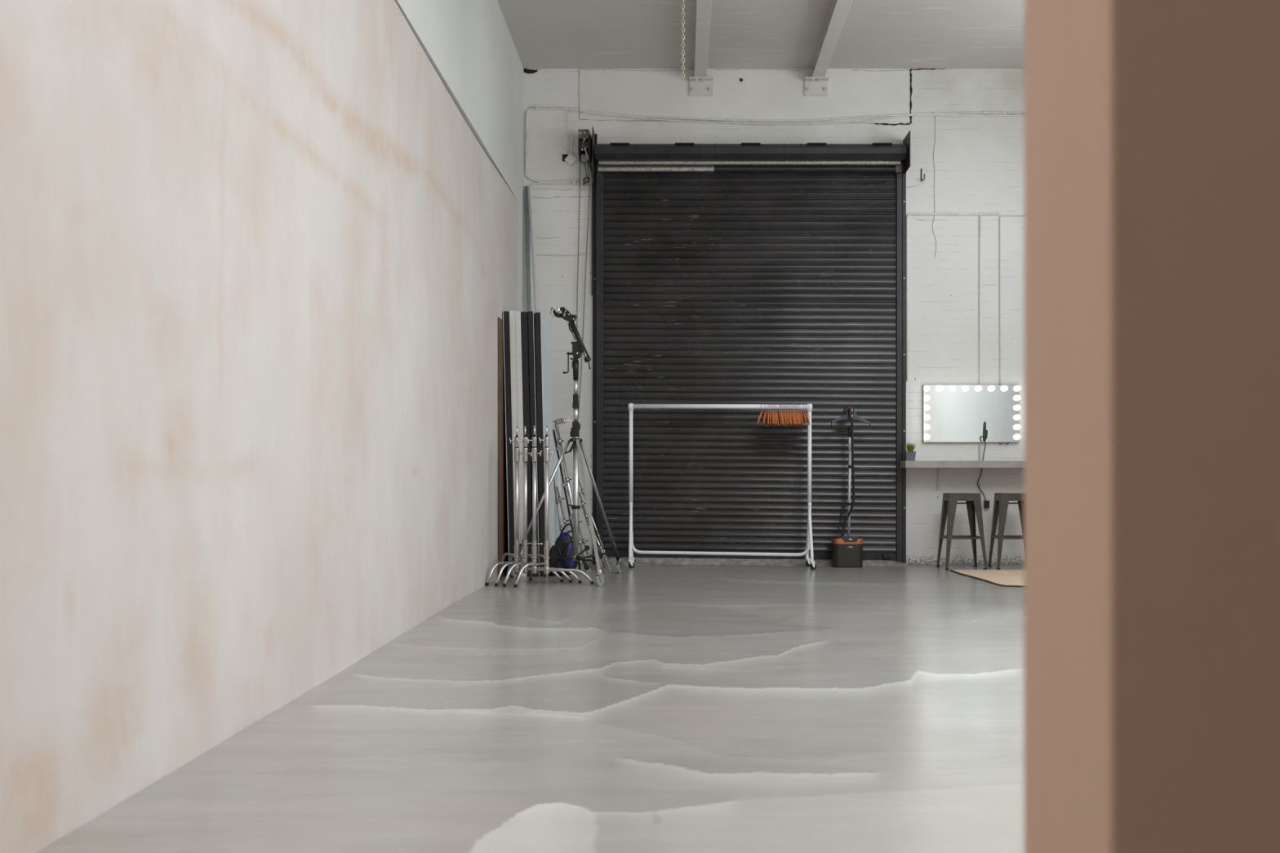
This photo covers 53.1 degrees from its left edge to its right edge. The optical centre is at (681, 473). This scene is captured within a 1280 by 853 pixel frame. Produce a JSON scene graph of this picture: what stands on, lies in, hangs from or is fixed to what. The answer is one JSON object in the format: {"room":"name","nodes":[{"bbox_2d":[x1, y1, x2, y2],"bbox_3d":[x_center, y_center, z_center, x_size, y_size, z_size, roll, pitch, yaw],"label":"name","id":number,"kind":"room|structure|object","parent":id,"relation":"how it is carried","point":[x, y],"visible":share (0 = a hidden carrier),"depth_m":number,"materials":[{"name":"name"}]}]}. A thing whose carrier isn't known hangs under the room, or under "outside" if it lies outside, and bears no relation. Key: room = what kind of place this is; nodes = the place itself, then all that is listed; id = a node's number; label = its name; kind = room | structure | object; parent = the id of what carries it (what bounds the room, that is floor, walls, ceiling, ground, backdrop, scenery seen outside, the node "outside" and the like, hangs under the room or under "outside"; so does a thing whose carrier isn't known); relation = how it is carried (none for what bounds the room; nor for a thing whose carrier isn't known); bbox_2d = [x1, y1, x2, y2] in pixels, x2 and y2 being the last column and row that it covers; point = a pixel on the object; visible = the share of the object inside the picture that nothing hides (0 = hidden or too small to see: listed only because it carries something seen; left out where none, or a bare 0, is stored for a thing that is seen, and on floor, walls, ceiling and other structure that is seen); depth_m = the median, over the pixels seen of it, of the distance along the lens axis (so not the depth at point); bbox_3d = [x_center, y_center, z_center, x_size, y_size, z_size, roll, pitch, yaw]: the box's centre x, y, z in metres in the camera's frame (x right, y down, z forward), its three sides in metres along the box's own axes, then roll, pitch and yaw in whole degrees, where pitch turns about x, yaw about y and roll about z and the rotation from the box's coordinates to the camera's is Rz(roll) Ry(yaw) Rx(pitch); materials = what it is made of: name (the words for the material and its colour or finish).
{"room":"photo studio","nodes":[
{"label":"photo studio","id":0,"kind":"room"},
{"bbox_2d":[0,0,517,852],"bbox_3d":[-1.670,-0.892,4.440,0.094,3.705,16.880,0,0,0],"label":"wall","id":1,"kind":"structure","parent":0,"point":[258,259],"depth_m":4.51,"materials":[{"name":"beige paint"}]},
{"bbox_2d":[394,0,524,311],"bbox_3d":[-1.802,-1.770,4.725,0.295,5.460,17.450,0,0,0],"label":"wall","id":2,"kind":"structure","parent":0,"point":[469,44],"depth_m":10.66,"materials":[{"name":"white paint"}]},
{"bbox_2d":[35,564,1024,852],"bbox_3d":[1.450,0.960,4.886,6.700,0.001,17.773,0,0,0],"label":"floor","id":3,"kind":"structure","parent":0,"point":[648,708],"depth_m":4.71,"materials":[{"name":"concrete"}]},
{"bbox_2d":[497,316,508,577],"bbox_3d":[-1.655,-0.230,12.160,0.006,2.380,1.080,0,0,1],"label":"plywood sheet","id":4,"kind":"object","parent":3,"relation":"on","point":[503,540],"visible":0.46,"depth_m":11.80,"materials":[{"name":"wood"}]},
{"bbox_2d":[502,313,510,577],"bbox_3d":[-1.618,-0.260,12.185,0.066,2.440,0.631,0,0,1],"label":"sheet","id":5,"kind":"object","parent":3,"relation":"on","point":[503,313],"visible":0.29,"depth_m":11.87,"materials":[{"name":"black"}]},
{"bbox_2d":[503,311,514,577],"bbox_3d":[-1.590,-0.273,12.310,0.105,2.465,0.881,0,0,1],"label":"board","id":6,"kind":"object","parent":3,"relation":"on","point":[506,313],"visible":0.34,"depth_m":11.87,"materials":[{"name":"black paint"}]},
{"bbox_2d":[509,311,520,577],"bbox_3d":[-1.538,-0.275,12.310,0.109,2.470,0.882,0,0,1],"label":"board","id":7,"kind":"object","parent":3,"relation":"on","point":[512,313],"visible":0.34,"depth_m":11.87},
{"bbox_2d":[515,311,527,577],"bbox_3d":[-1.484,-0.273,12.310,0.109,2.465,0.882,0,0,1],"label":"board","id":8,"kind":"object","parent":3,"relation":"on","point":[517,313],"visible":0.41,"depth_m":11.87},
{"bbox_2d":[484,426,563,585],"bbox_3d":[-1.357,0.275,11.274,0.640,1.380,0.715,0,0,0],"label":"stand","id":9,"kind":"object","parent":3,"relation":"on","point":[516,555],"visible":0.88,"depth_m":11.25,"materials":[{"name":"silver metal"}]},
{"bbox_2d":[520,311,533,577],"bbox_3d":[-1.426,-0.270,12.310,0.113,2.460,0.882,0,0,1],"label":"board","id":10,"kind":"object","parent":3,"relation":"on","point":[524,315],"visible":0.43,"depth_m":11.87,"materials":[{"name":"black paint"}]},
{"bbox_2d":[524,186,531,312],"bbox_3d":[-1.570,-1.021,13.332,0.044,3.963,0.189,0,0,-44],"label":"pole","id":11,"kind":"object","parent":3,"relation":"on","point":[526,207],"visible":0.34,"depth_m":13.35,"materials":[{"name":"grey metal"}]},
{"bbox_2d":[527,185,537,312],"bbox_3d":[-1.460,-1.020,13.225,0.395,3.962,0.028,0,0,43],"label":"pole","id":12,"kind":"object","parent":3,"relation":"on","point":[528,186],"visible":0.34,"depth_m":13.30,"materials":[{"name":"silver metal"}]},
{"bbox_2d":[494,426,572,586],"bbox_3d":[-1.275,0.275,11.215,0.640,1.380,0.715,0,0,-1],"label":"stand","id":13,"kind":"object","parent":3,"relation":"on","point":[525,556],"visible":0.88,"depth_m":11.19,"materials":[{"name":"silver metal"}]},
{"bbox_2d":[528,311,540,577],"bbox_3d":[-1.365,-0.273,12.310,0.110,2.465,0.881,0,0,1],"label":"board","id":14,"kind":"object","parent":3,"relation":"on","point":[531,337],"visible":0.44,"depth_m":11.87,"materials":[{"name":"black paint"}]},
{"bbox_2d":[502,425,582,586],"bbox_3d":[-1.187,0.275,11.152,0.640,1.380,0.715,0,0,1],"label":"stand","id":15,"kind":"object","parent":3,"relation":"on","point":[535,570],"visible":0.92,"depth_m":11.13,"materials":[{"name":"silver metal"}]},
{"bbox_2d":[534,312,555,577],"bbox_3d":[-1.300,-0.268,12.245,0.125,2.455,0.750,0,0,0],"label":"board","id":16,"kind":"object","parent":3,"relation":"on","point":[542,325],"visible":0.72,"depth_m":11.93,"materials":[{"name":"white paint"}]},
{"bbox_2d":[513,425,594,587],"bbox_3d":[-1.075,0.275,11.089,0.640,1.380,0.715,0,0,3],"label":"stand","id":17,"kind":"object","parent":3,"relation":"on","point":[546,557],"visible":0.88,"depth_m":11.08,"materials":[{"name":"silver metal"}]},
{"bbox_2d":[553,446,562,541],"bbox_3d":[-1.253,0.340,13.040,0.097,1.240,0.573,0,0,-6],"label":"strip","id":18,"kind":"object","parent":3,"relation":"on","point":[557,477],"visible":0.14,"depth_m":13.10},
{"bbox_2d":[553,477,562,531],"bbox_3d":[-1.219,0.392,12.781,0.048,1.140,0.333,0,0,-38],"label":"extension arm","id":19,"kind":"object","parent":3,"relation":"on","point":[555,491],"visible":0.48,"depth_m":12.78,"materials":[{"name":"silver metal"}]},
{"bbox_2d":[549,523,577,575],"bbox_3d":[-1.110,0.713,12.001,0.291,0.486,0.246,0,0,0],"label":"equipment bag","id":20,"kind":"object","parent":3,"relation":"on","point":[563,547],"visible":0.7,"depth_m":11.93,"materials":[{"name":"blue fabric"}]},
{"bbox_2d":[555,486,573,541],"bbox_3d":[-1.134,0.548,12.666,0.049,0.831,0.363,0,0,-36],"label":"extension arm","id":21,"kind":"object","parent":3,"relation":"on","point":[557,487],"visible":0.3,"depth_m":12.74,"materials":[{"name":"metal"}]},
{"bbox_2d":[510,306,622,586],"bbox_3d":[-1.067,-0.284,11.559,1.002,2.486,1.459,0,0,0],"label":"stand","id":22,"kind":"object","parent":3,"relation":"on","point":[578,347],"visible":0.98,"depth_m":11.70,"materials":[{"name":"metal"}]},
{"bbox_2d":[555,307,559,312],"bbox_3d":[-1.134,-1.495,11.717,0.044,0.044,0.055,0,0,0],"label":"socket","id":23,"kind":"object","parent":22,"relation":"attached to","point":[557,310],"depth_m":11.69,"materials":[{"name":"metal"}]},
{"bbox_2d":[552,429,581,569],"bbox_3d":[-1.147,0.261,12.800,0.312,1.402,0.032,0,0,20],"label":"stand","id":24,"kind":"object","parent":3,"relation":"on","point":[564,485],"visible":0.71,"depth_m":12.80,"materials":[{"name":"metal"}]},
{"bbox_2d":[552,416,586,570],"bbox_3d":[-1.127,0.196,12.714,0.432,1.535,0.104,0,0,18],"label":"stand","id":25,"kind":"object","parent":3,"relation":"on","point":[561,420],"visible":0.7,"depth_m":12.70,"materials":[{"name":"silver metal"}]},
{"bbox_2d":[561,511,578,573],"bbox_3d":[-1.083,0.666,12.435,0.224,0.593,0.040,0,0,42],"label":"stand","id":26,"kind":"object","parent":3,"relation":"on","point":[564,519],"visible":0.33,"depth_m":12.47,"materials":[{"name":"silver metal"}]},
{"bbox_2d":[566,489,593,569],"bbox_3d":[-1.011,0.563,12.830,0.385,0.802,0.041,0,0,43],"label":"extension arm","id":27,"kind":"object","parent":3,"relation":"on","point":[580,529],"visible":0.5,"depth_m":12.78,"materials":[{"name":"grey metal"}]},
{"bbox_2d":[578,492,602,568],"bbox_3d":[-0.919,0.577,12.954,0.334,0.773,0.041,0,0,39],"label":"extension arm","id":28,"kind":"object","parent":3,"relation":"on","point":[582,503],"visible":0.48,"depth_m":12.99,"materials":[{"name":"metal"}]},
{"bbox_2d":[582,509,604,567],"bbox_3d":[-0.895,0.642,13.005,0.268,0.625,0.039,0,0,25],"label":"tripod leg","id":29,"kind":"object","parent":3,"relation":"on","point":[598,549],"visible":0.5,"depth_m":12.96,"materials":[{"name":"grey metal"}]},
{"bbox_2d":[578,480,610,567],"bbox_3d":[-0.899,0.508,13.140,0.373,0.910,0.025,0,0,20],"label":"extension arm","id":30,"kind":"object","parent":3,"relation":"on","point":[582,490],"visible":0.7,"depth_m":13.12,"materials":[{"name":"metal"}]},
{"bbox_2d":[581,505,611,570],"bbox_3d":[-0.849,0.645,12.784,0.403,0.640,0.039,0,0,38],"label":"extension arm","id":31,"kind":"object","parent":3,"relation":"on","point":[600,547],"visible":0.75,"depth_m":12.74,"materials":[{"name":"silver metal"}]},
{"bbox_2d":[627,403,816,569],"bbox_3d":[0.400,0.120,13.011,1.924,1.679,0.516,0,0,4],"label":"clothes rack","id":32,"kind":"object","parent":3,"relation":"on","point":[809,546],"visible":1,"depth_m":13.00,"materials":[{"name":"white metal"}]},
{"bbox_2d":[757,405,766,426],"bbox_3d":[0.817,-0.592,12.989,0.026,0.231,0.434,0,0,13],"label":"wooden hanger","id":33,"kind":"object","parent":32,"relation":"hanging from","point":[762,414],"visible":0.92,"depth_m":12.95,"materials":[{"name":"orange wood"}]},
{"bbox_2d":[763,408,768,426],"bbox_3d":[0.857,-0.593,12.986,0.026,0.230,0.434,0,0,8],"label":"wooden hanger","id":34,"kind":"object","parent":32,"relation":"hanging from","point":[765,412],"visible":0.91,"depth_m":12.94,"materials":[{"name":"wood"}]},
{"bbox_2d":[767,404,769,426],"bbox_3d":[0.884,-0.595,12.989,0.026,0.223,0.434,0,-1,4],"label":"wooden hanger","id":35,"kind":"object","parent":32,"relation":"hanging from","point":[768,415],"visible":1,"depth_m":12.90,"materials":[{"name":"wood"}]},
{"bbox_2d":[768,403,771,425],"bbox_3d":[0.902,-0.599,12.990,0.026,0.223,0.434,0,2,2],"label":"wooden hanger","id":36,"kind":"object","parent":32,"relation":"hanging from","point":[770,411],"visible":0.98,"depth_m":12.91,"materials":[{"name":"wood"}]},
{"bbox_2d":[769,403,773,426],"bbox_3d":[0.920,-0.598,12.984,0.026,0.223,0.434,0,-2,1],"label":"wooden hanger","id":37,"kind":"object","parent":32,"relation":"hanging from","point":[772,416],"visible":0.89,"depth_m":12.88,"materials":[{"name":"wood"}]},
{"bbox_2d":[771,403,775,426],"bbox_3d":[0.935,-0.597,12.983,0.026,0.223,0.434,0,-1,0],"label":"wooden hanger","id":38,"kind":"object","parent":32,"relation":"hanging from","point":[773,403],"visible":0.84,"depth_m":12.90,"materials":[{"name":"wood"}]},
{"bbox_2d":[773,404,777,426],"bbox_3d":[0.950,-0.591,12.976,0.026,0.231,0.434,0,0,-2],"label":"wooden hanger","id":39,"kind":"object","parent":32,"relation":"hanging from","point":[775,417],"visible":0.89,"depth_m":12.87,"materials":[{"name":"wood"}]},
{"bbox_2d":[773,404,778,426],"bbox_3d":[0.964,-0.591,12.990,0.026,0.232,0.434,0,0,0],"label":"wooden hanger","id":40,"kind":"object","parent":32,"relation":"hanging from","point":[776,404],"visible":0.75,"depth_m":12.87,"materials":[{"name":"wood"}]},
{"bbox_2d":[776,403,781,425],"bbox_3d":[0.992,-0.598,12.982,0.026,0.223,0.434,0,2,-1],"label":"wooden hanger","id":41,"kind":"object","parent":32,"relation":"hanging from","point":[779,413],"visible":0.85,"depth_m":12.91,"materials":[{"name":"wood"}]},
{"bbox_2d":[778,403,782,426],"bbox_3d":[1.007,-0.598,12.976,0.026,0.223,0.434,0,-2,0],"label":"wooden hanger","id":42,"kind":"object","parent":32,"relation":"hanging from","point":[780,411],"visible":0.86,"depth_m":12.89,"materials":[{"name":"wood"}]},
{"bbox_2d":[782,410,786,426],"bbox_3d":[1.046,-0.594,12.967,0.026,0.231,0.434,0,0,2],"label":"wooden hanger","id":43,"kind":"object","parent":32,"relation":"hanging from","point":[784,413],"visible":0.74,"depth_m":12.86,"materials":[{"name":"wood"}]},
{"bbox_2d":[786,403,789,426],"bbox_3d":[1.075,-0.592,12.966,0.026,0.229,0.434,0,0,0],"label":"wooden hanger","id":44,"kind":"object","parent":32,"relation":"hanging from","point":[788,419],"visible":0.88,"depth_m":12.86,"materials":[{"name":"wood"}]},
{"bbox_2d":[786,404,791,426],"bbox_3d":[1.088,-0.591,12.963,0.026,0.231,0.434,0,0,2],"label":"wooden hanger","id":45,"kind":"object","parent":32,"relation":"hanging from","point":[789,417],"visible":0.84,"depth_m":12.85,"materials":[{"name":"wood"}]},
{"bbox_2d":[788,403,791,425],"bbox_3d":[1.106,-0.594,12.976,0.026,0.230,0.434,0,0,1],"label":"wooden hanger","id":46,"kind":"object","parent":32,"relation":"hanging from","point":[790,403],"visible":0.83,"depth_m":12.89,"materials":[{"name":"wood"}]},
{"bbox_2d":[789,404,794,426],"bbox_3d":[1.121,-0.595,12.966,0.026,0.223,0.434,0,-1,0],"label":"wooden hanger","id":47,"kind":"object","parent":32,"relation":"hanging from","point":[792,413],"visible":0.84,"depth_m":12.87,"materials":[{"name":"wood"}]},
{"bbox_2d":[791,404,795,426],"bbox_3d":[1.137,-0.597,12.966,0.026,0.223,0.434,0,0,0],"label":"wooden hanger","id":48,"kind":"object","parent":32,"relation":"hanging from","point":[793,404],"visible":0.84,"depth_m":12.87,"materials":[{"name":"wood"}]},
{"bbox_2d":[792,403,797,425],"bbox_3d":[1.150,-0.593,12.971,0.026,0.230,0.434,0,0,1],"label":"wooden hanger","id":49,"kind":"object","parent":32,"relation":"hanging from","point":[794,403],"visible":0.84,"depth_m":12.84,"materials":[{"name":"wood"}]},
{"bbox_2d":[793,404,798,426],"bbox_3d":[1.163,-0.595,12.963,0.026,0.223,0.434,0,0,0],"label":"wooden hanger","id":50,"kind":"object","parent":32,"relation":"hanging from","point":[796,404],"visible":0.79,"depth_m":12.85,"materials":[{"name":"wood"}]},
{"bbox_2d":[795,404,799,426],"bbox_3d":[1.178,-0.595,12.961,0.026,0.223,0.434,0,0,0],"label":"wooden hanger","id":51,"kind":"object","parent":32,"relation":"hanging from","point":[797,404],"visible":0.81,"depth_m":12.86,"materials":[{"name":"wood"}]},
{"bbox_2d":[796,408,801,426],"bbox_3d":[1.192,-0.593,12.959,0.026,0.223,0.434,0,-1,0],"label":"wooden hanger","id":52,"kind":"object","parent":32,"relation":"hanging from","point":[798,409],"visible":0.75,"depth_m":12.83,"materials":[{"name":"wood"}]},
{"bbox_2d":[798,408,803,426],"bbox_3d":[1.208,-0.591,12.951,0.026,0.232,0.434,0,0,2],"label":"wooden hanger","id":53,"kind":"object","parent":32,"relation":"hanging from","point":[801,412],"visible":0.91,"depth_m":12.85,"materials":[{"name":"wood"}]},
{"bbox_2d":[800,404,806,426],"bbox_3d":[1.235,-0.592,12.958,0.026,0.223,0.434,0,1,-2],"label":"wooden hanger","id":54,"kind":"object","parent":32,"relation":"hanging from","point":[803,412],"visible":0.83,"depth_m":12.87,"materials":[{"name":"wood"}]},
{"bbox_2d":[800,404,809,426],"bbox_3d":[1.258,-0.593,12.955,0.026,0.223,0.434,0,0,-5],"label":"wooden hanger","id":55,"kind":"object","parent":32,"relation":"hanging from","point":[806,413],"visible":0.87,"depth_m":12.88,"materials":[{"name":"wood"}]},
{"bbox_2d":[831,405,870,567],"bbox_3d":[1.736,0.133,13.123,0.407,1.653,0.275,0,0,0],"label":"steamer","id":56,"kind":"object","parent":3,"relation":"on","point":[846,551],"visible":1,"depth_m":13.05,"materials":[{"name":"black plastic"}]},
{"bbox_2d":[936,493,986,569],"bbox_3d":[2.826,0.581,12.900,0.412,0.759,0.412,0,0,-2],"label":"bar stool","id":57,"kind":"object","parent":3,"relation":"on","point":[973,500],"visible":0.98,"depth_m":12.75,"materials":[{"name":"grey paint"}]},
{"bbox_2d":[950,569,1024,586],"bbox_3d":[3.570,0.953,11.663,1.861,0.014,1.815,0,0,0],"label":"rug","id":58,"kind":"object","parent":3,"relation":"on","point":[1006,578],"visible":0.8,"depth_m":11.82,"materials":[{"name":"fabric"}]},
{"bbox_2d":[987,493,1024,569],"bbox_3d":[3.347,0.581,12.900,0.412,0.759,0.412,0,0,1],"label":"bar stool","id":59,"kind":"object","parent":3,"relation":"on","point":[1001,503],"visible":0.6,"depth_m":12.76,"materials":[{"name":"grey paint"}]},
{"bbox_2d":[497,0,1024,68],"bbox_3d":[1.450,-4.375,4.865,6.700,0.250,17.730,0,0,0],"label":"ceiling","id":60,"kind":"structure","parent":0,"point":[544,33],"depth_m":12.35,"materials":[{"name":"white paint"}]},
{"bbox_2d":[680,0,684,78],"bbox_3d":[0.013,-3.680,10.000,0.022,1.189,0.022,0,0,45],"label":"hanging chain","id":61,"kind":"object","parent":60,"relation":"hanging from","point":[682,1],"visible":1,"depth_m":10.00,"materials":[{"name":"silver metal"}]},
{"bbox_2d":[688,0,713,96],"bbox_3d":[0.207,-4.105,4.725,0.249,0.290,17.410,0,0,0],"label":"ceiling beam","id":62,"kind":"structure","parent":60,"relation":"attached to","point":[700,85],"depth_m":12.58,"materials":[{"name":"beige paint"}]},
{"bbox_2d":[804,0,852,96],"bbox_3d":[1.414,-4.105,4.725,0.246,0.290,17.410,0,0,0],"label":"ceiling beam","id":63,"kind":"structure","parent":60,"relation":"attached to","point":[816,85],"depth_m":12.53,"materials":[{"name":"beige paint"}]},
{"bbox_2d":[523,67,1024,564],"bbox_3d":[1.450,-1.695,13.565,6.700,5.310,0.330,0,0,0],"label":"wall","id":64,"kind":"structure","parent":0,"point":[980,160],"depth_m":13.43,"materials":[{"name":"white paint"}]},
{"bbox_2d":[524,106,579,182],"bbox_3d":[-1.355,-3.446,13.417,0.566,0.800,0.026,0,0,0],"label":"electrical cable","id":65,"kind":"object","parent":64,"relation":"attached to","point":[536,108],"visible":1,"depth_m":13.40,"materials":[{"name":"white plastic"}]},
{"bbox_2d":[528,181,578,293],"bbox_3d":[-1.334,-2.417,13.418,0.523,1.295,0.025,0,0,0],"label":"electrical cable","id":66,"kind":"object","parent":64,"relation":"attached to","point":[539,182],"visible":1,"depth_m":13.41,"materials":[{"name":"white plastic"}]},
{"bbox_2d":[564,152,577,165],"bbox_3d":[-1.158,-3.293,13.410,0.131,0.131,0.030,0,0,0],"label":"junction box","id":67,"kind":"object","parent":64,"relation":"attached to","point":[571,158],"visible":1,"depth_m":13.40,"materials":[{"name":"paint"}]},
{"bbox_2d":[567,110,574,154],"bbox_3d":[-1.155,-3.577,13.410,0.077,0.467,0.010,0,0,0],"label":"electrical cable","id":68,"kind":"object","parent":64,"relation":"attached to","point":[572,110],"visible":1,"depth_m":13.40,"materials":[{"name":"white plastic"}]},
{"bbox_2d":[576,128,595,418],"bbox_3d":[-1.002,-2.056,13.300,0.202,2.988,0.260,0,0,0],"label":"chain hoist","id":69,"kind":"object","parent":64,"relation":"attached to","point":[584,140],"visible":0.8,"depth_m":13.35,"materials":[{"name":"metal"}]},
{"bbox_2d":[578,68,910,121],"bbox_3d":[0.664,-3.975,13.438,3.480,0.567,0.023,0,0,0],"label":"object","id":70,"kind":"structure","parent":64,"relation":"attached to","point":[762,94],"depth_m":13.43,"materials":[{"name":"paint"}]},
{"bbox_2d":[591,126,910,563],"bbox_3d":[0.710,-1.310,13.238,3.296,4.500,0.385,0,0,0],"label":"roller shutter","id":71,"kind":"object","parent":64,"relation":"attached to","point":[743,273],"visible":0.96,"depth_m":13.39,"materials":[{"name":"black paint"}]},
{"bbox_2d":[600,556,906,566],"bbox_3d":[0.735,0.915,13.326,3.190,0.087,0.227,0,0,0],"label":"trim","id":72,"kind":"structure","parent":64,"relation":"attached to","point":[612,561],"depth_m":13.31,"materials":[{"name":"concrete"}]},
{"bbox_2d":[577,109,1024,121],"bbox_3d":[1.278,-3.751,13.418,4.728,0.128,0.025,0,0,0],"label":"electrical cable","id":73,"kind":"object","parent":64,"relation":"attached to","point":[579,110],"visible":0.98,"depth_m":13.40,"materials":[{"name":"plastic"}]},
{"bbox_2d":[580,111,1024,124],"bbox_3d":[1.290,-3.729,13.415,4.705,0.146,0.018,0,0,0],"label":"electrical cable","id":74,"kind":"object","parent":64,"relation":"attached to","point":[1023,115],"visible":0.99,"depth_m":13.41,"materials":[{"name":"plastic"}]},
{"bbox_2d":[932,119,937,257],"bbox_3d":[2.659,-3.013,13.424,0.049,1.480,0.008,0,0,0],"label":"electrical cable","id":75,"kind":"object","parent":64,"relation":"attached to","point":[935,119],"visible":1,"depth_m":13.42,"materials":[{"name":"plastic"}]},
{"bbox_2d":[937,468,938,489],"bbox_3d":[2.693,0.063,13.415,0.019,0.217,0.018,0,0,22],"label":"conduit","id":76,"kind":"object","parent":64,"relation":"attached to","point":[937,468],"visible":1,"depth_m":13.41,"materials":[{"name":"grey metal"}]},
{"bbox_2d":[906,212,999,381],"bbox_3d":[2.846,-1.855,13.416,0.977,1.768,0.027,0,0,0],"label":"conduit","id":77,"kind":"object","parent":64,"relation":"attached to","point":[979,213],"visible":1,"depth_m":13.40,"materials":[{"name":"white metal"}]},
{"bbox_2d":[900,461,1024,467],"bbox_3d":[3.442,-0.091,13.230,2.316,0.072,0.400,0,0,0],"label":"wall shelf","id":78,"kind":"object","parent":64,"relation":"attached to","point":[903,464],"visible":0.56,"depth_m":13.03,"materials":[{"name":"white wood"}]},
{"bbox_2d":[903,441,915,461],"bbox_3d":[2.345,-0.228,13.155,0.176,0.200,0.172,0,0,0],"label":"potted grass","id":79,"kind":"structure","parent":78,"relation":"on","point":[909,455],"depth_m":13.11,"materials":[{"name":"plant"}]},
{"bbox_2d":[922,385,1021,444],"bbox_3d":[3.040,-0.612,13.384,1.019,0.627,0.093,0,0,0],"label":"vanity mirror","id":80,"kind":"object","parent":64,"relation":"attached to","point":[950,413],"visible":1,"depth_m":13.39,"materials":[{"name":"silver glass"}]},
{"bbox_2d":[977,421,987,500],"bbox_3d":[3.151,-0.124,13.387,0.102,0.833,0.060,0,0,0],"label":"electrical cable","id":81,"kind":"object","parent":80,"relation":"attached to","point":[985,431],"visible":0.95,"depth_m":13.37,"materials":[{"name":"black plastic"}]},
{"bbox_2d":[979,215,980,493],"bbox_3d":[3.132,-1.242,13.415,0.017,2.917,0.014,0,0,0],"label":"conduit","id":82,"kind":"object","parent":64,"relation":"attached to","point":[980,215],"visible":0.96,"depth_m":13.41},
{"bbox_2d":[983,500,989,508],"bbox_3d":[3.199,0.326,13.405,0.052,0.080,0.050,0,0,0],"label":"power adapter","id":83,"kind":"object","parent":64,"relation":"attached to","point":[986,503],"visible":1,"depth_m":13.38,"materials":[{"name":"black plastic"}]},
{"bbox_2d":[1000,214,1024,385],"bbox_3d":[3.490,-1.819,13.415,0.304,1.788,0.014,0,0,0],"label":"conduit","id":84,"kind":"object","parent":64,"relation":"attached to","point":[1001,215],"visible":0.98,"depth_m":13.41,"materials":[{"name":"grey metal"}]},
{"bbox_2d":[903,451,915,461],"bbox_3d":[2.353,-0.175,13.160,0.106,0.095,0.106,0,0,0],"label":"pot","id":85,"kind":"object","parent":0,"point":[908,455],"depth_m":13.11,"materials":[{"name":"grey ceramic"}]},
{"bbox_2d":[1024,0,1279,852],"bbox_3d":[2.468,-1.645,1.127,4.265,5.210,0.255,0,0,0],"label":"wall","id":86,"kind":"structure","parent":0,"point":[1152,127],"depth_m":1.00,"materials":[{"name":"paint"}]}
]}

